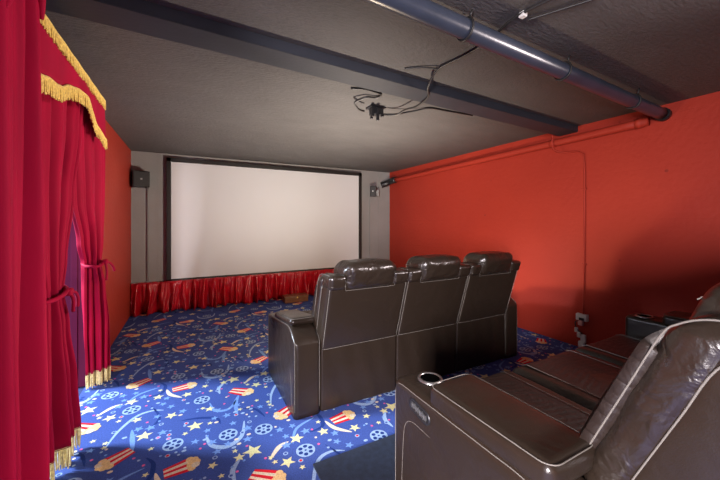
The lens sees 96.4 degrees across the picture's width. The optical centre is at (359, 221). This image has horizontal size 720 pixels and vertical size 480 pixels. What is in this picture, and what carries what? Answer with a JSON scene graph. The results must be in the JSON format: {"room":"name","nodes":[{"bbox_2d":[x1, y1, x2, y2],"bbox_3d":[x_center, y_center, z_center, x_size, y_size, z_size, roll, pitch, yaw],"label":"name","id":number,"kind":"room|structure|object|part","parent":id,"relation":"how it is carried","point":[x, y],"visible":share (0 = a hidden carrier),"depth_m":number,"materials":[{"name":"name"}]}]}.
{"room":"home theater","nodes":[
{"label":"home theater","id":0,"kind":"room"},
{"bbox_2d":[102,121,130,346],"bbox_3d":[-1.693,0.180,1.430,0.140,2.440,7.310,0,0,-28],"label":"wall","id":1,"kind":"structure","parent":0,"point":[117,216],"depth_m":3.87,"materials":[{"name":"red paint"}]},
{"bbox_2d":[65,220,85,386],"bbox_3d":[-2.051,0.325,2.095,0.149,2.050,1.220,0,0,-28],"label":"door","id":2,"kind":"structure","parent":1,"relation":"in","point":[73,272],"depth_m":2.61,"materials":[{"name":"purple paint"}]},
{"bbox_3d":[-1.787,-0.825,1.906,0.139,0.028,1.560,0,0,-28],"label":"curtain rod","id":3,"kind":"object","parent":1,"relation":"attached to","visible":0},
{"bbox_2d":[42,92,83,479],"bbox_3d":[-1.583,0.263,1.683,0.167,2.147,0.858,0,0,-19],"label":"drape","id":4,"kind":"object","parent":3,"relation":"hanging from","point":[61,122],"visible":0.48,"depth_m":1.69,"materials":[{"name":"red fabric"}]},
{"bbox_2d":[40,14,107,149],"bbox_3d":[-1.654,-0.705,1.756,0.226,0.363,1.263,0,0,-28],"label":"valance","id":5,"kind":"object","parent":3,"relation":"hanging from","point":[63,78],"visible":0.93,"depth_m":1.62,"materials":[{"name":"fabric"}]},
{"bbox_2d":[72,107,115,389],"bbox_3d":[-1.950,0.266,2.315,0.206,2.152,0.917,0,0,-28],"label":"drape","id":6,"kind":"object","parent":3,"relation":"hanging from","point":[89,202],"visible":0.91,"depth_m":2.43,"materials":[{"name":"red fabric"}]},
{"bbox_2d":[131,151,389,309],"bbox_3d":[-1.390,0.180,5.802,4.760,2.440,0.140,0,0,-28],"label":"wall","id":7,"kind":"structure","parent":0,"point":[140,161],"depth_m":4.87,"materials":[{"name":"grey paint"}]},
{"bbox_2d":[131,170,149,187],"bbox_3d":[-3.194,-0.615,4.676,0.210,0.230,0.245,0,0,-42],"label":"wall speaker","id":8,"kind":"object","parent":7,"relation":"attached to","point":[139,179],"visible":1,"depth_m":4.58,"materials":[{"name":"black plastic"}]},
{"bbox_2d":[147,188,148,280],"bbox_3d":[-3.152,0.185,4.781,0.020,1.390,0.020,0,0,-28],"label":"cable raceway","id":9,"kind":"object","parent":7,"relation":"attached to","point":[147,188],"visible":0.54,"depth_m":4.78,"materials":[{"name":"grey plastic"}]},
{"bbox_2d":[131,153,383,280],"bbox_3d":[-1.356,-0.075,5.739,4.480,1.930,0.004,0,0,-28],"label":"trim","id":10,"kind":"structure","parent":7,"relation":"attached to","point":[158,185],"depth_m":4.85,"materials":[{"name":"grey paint"}]},
{"bbox_2d":[166,157,361,280],"bbox_3d":[-1.454,-0.040,5.651,3.335,1.870,0.063,0,0,-28],"label":"projection screen","id":11,"kind":"object","parent":7,"relation":"attached to","point":[224,219],"visible":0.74,"depth_m":5.47,"materials":[{"name":"white fabric"}]},
{"bbox_2d":[369,196,370,257],"bbox_3d":[0.204,0.180,6.553,0.020,1.400,0.020,0,0,-28],"label":"cable raceway","id":12,"kind":"object","parent":7,"relation":"attached to","point":[369,196],"visible":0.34,"depth_m":6.55,"materials":[{"name":"grey paint"}]},
{"bbox_2d":[370,186,378,196],"bbox_3d":[0.296,-0.615,6.481,0.170,0.210,0.180,0,0,10],"label":"wall speaker","id":13,"kind":"object","parent":7,"relation":"attached to","point":[374,192],"visible":1,"depth_m":6.41,"materials":[{"name":"black plastic"}]},
{"bbox_2d":[370,186,374,195],"bbox_3d":[0.257,-0.615,6.405,0.100,0.190,0.007,0,0,10],"label":"grille","id":14,"kind":"object","parent":13,"relation":"attached to","point":[372,188],"depth_m":6.40,"materials":[{"name":"black"}]},
{"bbox_2d":[54,295,577,479],"bbox_3d":[-1.320,1.379,1.344,8.520,0.063,9.810,0,0,-28],"label":"floor","id":15,"kind":"structure","parent":0,"point":[190,394],"depth_m":2.32,"materials":[{"name":"blue carpet"}]},
{"bbox_2d":[130,269,333,316],"bbox_3d":[-1.305,1.116,5.638,4.464,0.463,0.223,0,0,-28],"label":"stage skirt","id":16,"kind":"object","parent":15,"relation":"on","point":[157,296],"visible":0.69,"depth_m":5.15,"materials":[{"name":"red fabric"}]},
{"bbox_3d":[-1.340,0.903,5.695,4.452,0.023,0.088,0,0,-28],"label":"heading rail","id":17,"kind":"part","parent":16,"relation":"part of","materials":[{"name":"red fabric"}]},
{"bbox_2d":[282,293,307,303],"bbox_3d":[-1.100,1.293,5.478,0.410,0.110,0.195,0,0,-28],"label":"wooden box","id":18,"kind":"object","parent":15,"relation":"on","point":[298,297],"visible":1,"depth_m":5.42,"materials":[{"name":"brown wood"}]},
{"bbox_3d":[-1.101,1.246,5.480,0.410,0.017,0.190,0,0,-28],"label":"lid","id":19,"kind":"part","parent":18,"relation":"part of","materials":[{"name":"brown wood"}]},
{"bbox_2d":[313,434,394,479],"bbox_3d":[1.270,1.343,1.717,2.650,0.010,1.550,0,0,-28],"label":"floor mat","id":20,"kind":"object","parent":15,"relation":"on","point":[375,460],"visible":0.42,"depth_m":1.78,"materials":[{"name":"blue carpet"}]},
{"bbox_2d":[395,283,719,479],"bbox_3d":[1.445,0.730,1.518,2.330,1.240,1.258,0,0,-28],"label":"recliner sofa","id":21,"kind":"object","parent":20,"relation":"on","point":[643,403],"visible":1,"depth_m":0.95,"materials":[{"name":"brown leather"}]},
{"bbox_3d":[0.244,0.772,1.314,0.010,0.067,0.131,0,0,-28],"label":"control panel","id":22,"kind":"part","parent":21,"relation":"part of","materials":[{"name":"black plastic"}]},
{"bbox_3d":[0.435,1.028,1.157,0.197,0.638,0.858,0,0,-28],"label":"arm","id":23,"kind":"part","parent":21,"relation":"part of","materials":[{"name":"black leather"}]},
{"bbox_3d":[0.764,0.860,1.428,0.450,0.024,0.702,0,0,-28],"label":"quilted panel","id":24,"kind":"part","parent":21,"relation":"part of","materials":[{"name":"black leather"}]},
{"bbox_2d":[503,371,591,430],"bbox_3d":[0.773,0.959,1.411,0.666,0.213,0.813,0,0,-28],"label":"seat cushion","id":25,"kind":"object","parent":21,"relation":"on","point":[557,403],"depth_m":1.57,"materials":[{"name":"black leather"}]},
{"bbox_2d":[512,350,621,410],"bbox_3d":[1.343,0.959,1.714,0.666,0.212,0.814,0,0,-28],"label":"seat cushion","id":26,"kind":"object","parent":21,"relation":"on","point":[582,377],"depth_m":1.81,"materials":[{"name":"black leather"}]},
{"bbox_3d":[1.335,0.860,1.729,0.450,0.024,0.702,0,0,-28],"label":"quilted panel","id":27,"kind":"part","parent":21,"relation":"part of","materials":[{"name":"black leather"}]},
{"bbox_2d":[575,334,641,365],"bbox_3d":[1.914,0.960,2.014,0.666,0.212,0.814,0,0,-28],"label":"seat cushion","id":28,"kind":"object","parent":21,"relation":"on","point":[616,349],"depth_m":2.18,"materials":[{"name":"black leather"}]},
{"bbox_3d":[1.905,0.860,2.030,0.450,0.024,0.702,0,0,-28],"label":"quilted panel","id":29,"kind":"part","parent":21,"relation":"part of","materials":[{"name":"black leather"}]},
{"bbox_3d":[0.952,0.595,1.072,0.639,0.609,0.291,0,0,-28],"label":"quilted panel","id":30,"kind":"part","parent":21,"relation":"part of","materials":[{"name":"black leather"}]},
{"bbox_3d":[2.314,1.028,2.149,0.197,0.638,0.858,0,0,-28],"label":"arm","id":31,"kind":"part","parent":21,"relation":"part of","materials":[{"name":"black leather"}]},
{"bbox_3d":[1.039,0.580,0.908,0.651,0.682,0.423,0,0,-28],"label":"backrest","id":32,"kind":"part","parent":21,"relation":"part of","materials":[{"name":"black leather"}]},
{"bbox_2d":[268,251,520,419],"bbox_3d":[0.416,0.810,3.026,2.330,1.081,1.111,0,0,-28],"label":"recliner sofa","id":33,"kind":"object","parent":15,"relation":"on","point":[371,323],"visible":0.99,"depth_m":2.50,"materials":[{"name":"black leather"}]},
{"bbox_3d":[-0.558,1.043,2.600,0.197,0.608,0.858,0,0,-28],"label":"arm","id":34,"kind":"part","parent":33,"relation":"part of","materials":[{"name":"black leather"}]},
{"bbox_3d":[-0.074,0.671,2.577,0.640,0.465,0.180,0,0,-28],"label":"quilted panel","id":35,"kind":"part","parent":33,"relation":"part of","materials":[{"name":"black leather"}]},
{"bbox_3d":[0.013,0.655,2.413,0.651,0.532,0.293,0,0,-28],"label":"backrest","id":36,"kind":"part","parent":33,"relation":"part of","materials":[{"name":"black leather"}]},
{"bbox_3d":[0.583,0.655,2.714,0.651,0.532,0.293,0,0,-28],"label":"backrest","id":37,"kind":"part","parent":33,"relation":"part of","materials":[{"name":"black leather"}]},
{"bbox_3d":[1.153,0.655,3.015,0.651,0.532,0.293,0,0,-28],"label":"backrest","id":38,"kind":"part","parent":33,"relation":"part of","materials":[{"name":"black leather"}]},
{"bbox_3d":[1.321,1.043,3.592,0.197,0.608,0.858,0,0,-28],"label":"arm","id":39,"kind":"part","parent":33,"relation":"part of","materials":[{"name":"black leather"}]},
{"bbox_2d":[45,0,719,172],"bbox_3d":[0.349,-1.100,2.508,4.760,0.120,7.590,0,0,-28],"label":"ceiling","id":40,"kind":"structure","parent":0,"point":[160,95],"depth_m":2.29,"materials":[{"name":"paint"}]},
{"bbox_2d":[0,0,49,479],"bbox_3d":[-0.979,0.151,0.753,0.174,2.375,0.978,0,0,-28],"label":"drape","id":41,"kind":"object","parent":40,"relation":"hanging from","point":[24,390],"visible":1,"depth_m":1.06,"materials":[{"name":"red fabric"}]},
{"bbox_2d":[45,0,577,135],"bbox_3d":[0.384,-1.008,2.443,4.493,0.065,0.200,0,0,-30],"label":"ceiling beam","id":42,"kind":"structure","parent":40,"relation":"attached to","point":[139,16],"depth_m":1.88,"materials":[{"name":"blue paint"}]},
{"bbox_2d":[351,87,381,111],"bbox_3d":[0.000,-1.005,2.657,0.287,0.077,0.317,0,0,-28],"label":"cable","id":43,"kind":"object","parent":40,"relation":"attached to","point":[352,88],"visible":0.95,"depth_m":2.63,"materials":[{"name":"black plastic"}]},
{"bbox_2d":[366,104,385,120],"bbox_3d":[0.145,-0.973,2.917,0.150,0.135,0.115,0,0,-28],"label":"mount","id":44,"kind":"object","parent":40,"relation":"attached to","point":[374,110],"visible":1,"depth_m":2.87,"materials":[{"name":"black plastic"}]},
{"bbox_3d":[0.143,-1.033,2.920,0.150,0.014,0.110,0,0,-28],"label":"mount plate","id":45,"kind":"part","parent":44,"relation":"part of","materials":[{"name":"black plastic"}]},
{"bbox_3d":[0.143,-0.967,2.905,0.127,0.123,0.095,0,0,-28],"label":"mount arm","id":46,"kind":"part","parent":44,"relation":"part of","materials":[{"name":"black plastic"}]},
{"bbox_2d":[405,66,437,69],"bbox_3d":[0.412,-1.028,2.156,0.226,0.022,0.024,0,0,4],"label":"cable","id":47,"kind":"object","parent":40,"relation":"attached to","point":[421,66],"visible":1,"depth_m":2.15,"materials":[{"name":"black plastic"}]},
{"bbox_2d":[384,107,472,115],"bbox_3d":[0.647,-1.007,2.975,0.927,0.068,0.128,0,0,-11],"label":"cable","id":48,"kind":"object","parent":40,"relation":"attached to","point":[426,107],"visible":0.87,"depth_m":2.96,"materials":[{"name":"black plastic"}]},
{"bbox_2d":[384,0,551,115],"bbox_3d":[0.599,-0.996,2.193,0.185,0.086,1.728,0,0,-24],"label":"cable","id":49,"kind":"object","parent":40,"relation":"attached to","point":[544,1],"visible":0.88,"depth_m":1.99,"materials":[{"name":"black plastic"}]},
{"bbox_2d":[364,0,671,120],"bbox_3d":[0.917,-0.968,1.839,4.102,0.148,0.122,0,0,-30],"label":"drain pipe","id":50,"kind":"object","parent":40,"relation":"attached to","point":[429,13],"visible":1,"depth_m":1.75,"materials":[{"name":"metal"}]},
{"bbox_2d":[519,10,526,18],"bbox_3d":[0.808,-1.028,1.597,0.030,0.025,0.030,0,0,-28],"label":"clip","id":51,"kind":"object","parent":40,"relation":"attached to","point":[523,15],"visible":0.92,"depth_m":1.59,"materials":[{"name":"grey plastic"}]},
{"bbox_2d":[528,0,594,20],"bbox_3d":[0.975,-1.030,1.562,0.287,0.014,0.016,0,0,33],"label":"cable","id":52,"kind":"object","parent":40,"relation":"attached to","point":[585,1],"visible":1,"depth_m":1.56,"materials":[{"name":"black plastic"}]},
{"bbox_2d":[390,91,719,345],"bbox_3d":[2.425,0.180,3.525,0.140,2.440,7.450,0,0,-28],"label":"wall","id":53,"kind":"structure","parent":0,"point":[652,194],"depth_m":3.38,"materials":[{"name":"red paint"}]},
{"bbox_2d":[380,117,649,187],"bbox_3d":[1.519,-0.829,4.819,0.253,0.256,4.386,0,0,-28],"label":"pipe","id":54,"kind":"object","parent":53,"relation":"attached to","point":[638,123],"visible":0.99,"depth_m":3.79,"materials":[{"name":"red metal"}]},
{"bbox_2d":[552,135,586,313],"bbox_3d":[2.301,-0.028,3.543,0.077,2.015,0.330,0,0,-44],"label":"conduit","id":55,"kind":"object","parent":53,"relation":"attached to","point":[581,153],"visible":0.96,"depth_m":3.42,"materials":[{"name":"orange paint"}]},
{"bbox_2d":[576,313,588,321],"bbox_3d":[2.366,1.015,3.431,0.052,0.070,0.110,0,0,-28],"label":"junction box","id":56,"kind":"object","parent":53,"relation":"attached to","point":[579,316],"visible":1,"depth_m":3.41,"materials":[{"name":"grey plastic"}]},
{"bbox_2d":[574,320,586,346],"bbox_3d":[2.354,1.198,3.439,0.039,0.287,0.114,0,0,-28],"label":"plug","id":57,"kind":"object","parent":56,"relation":"hanging from","point":[582,341],"visible":0.9,"depth_m":3.42,"materials":[{"name":"grey plastic"}]}
]}

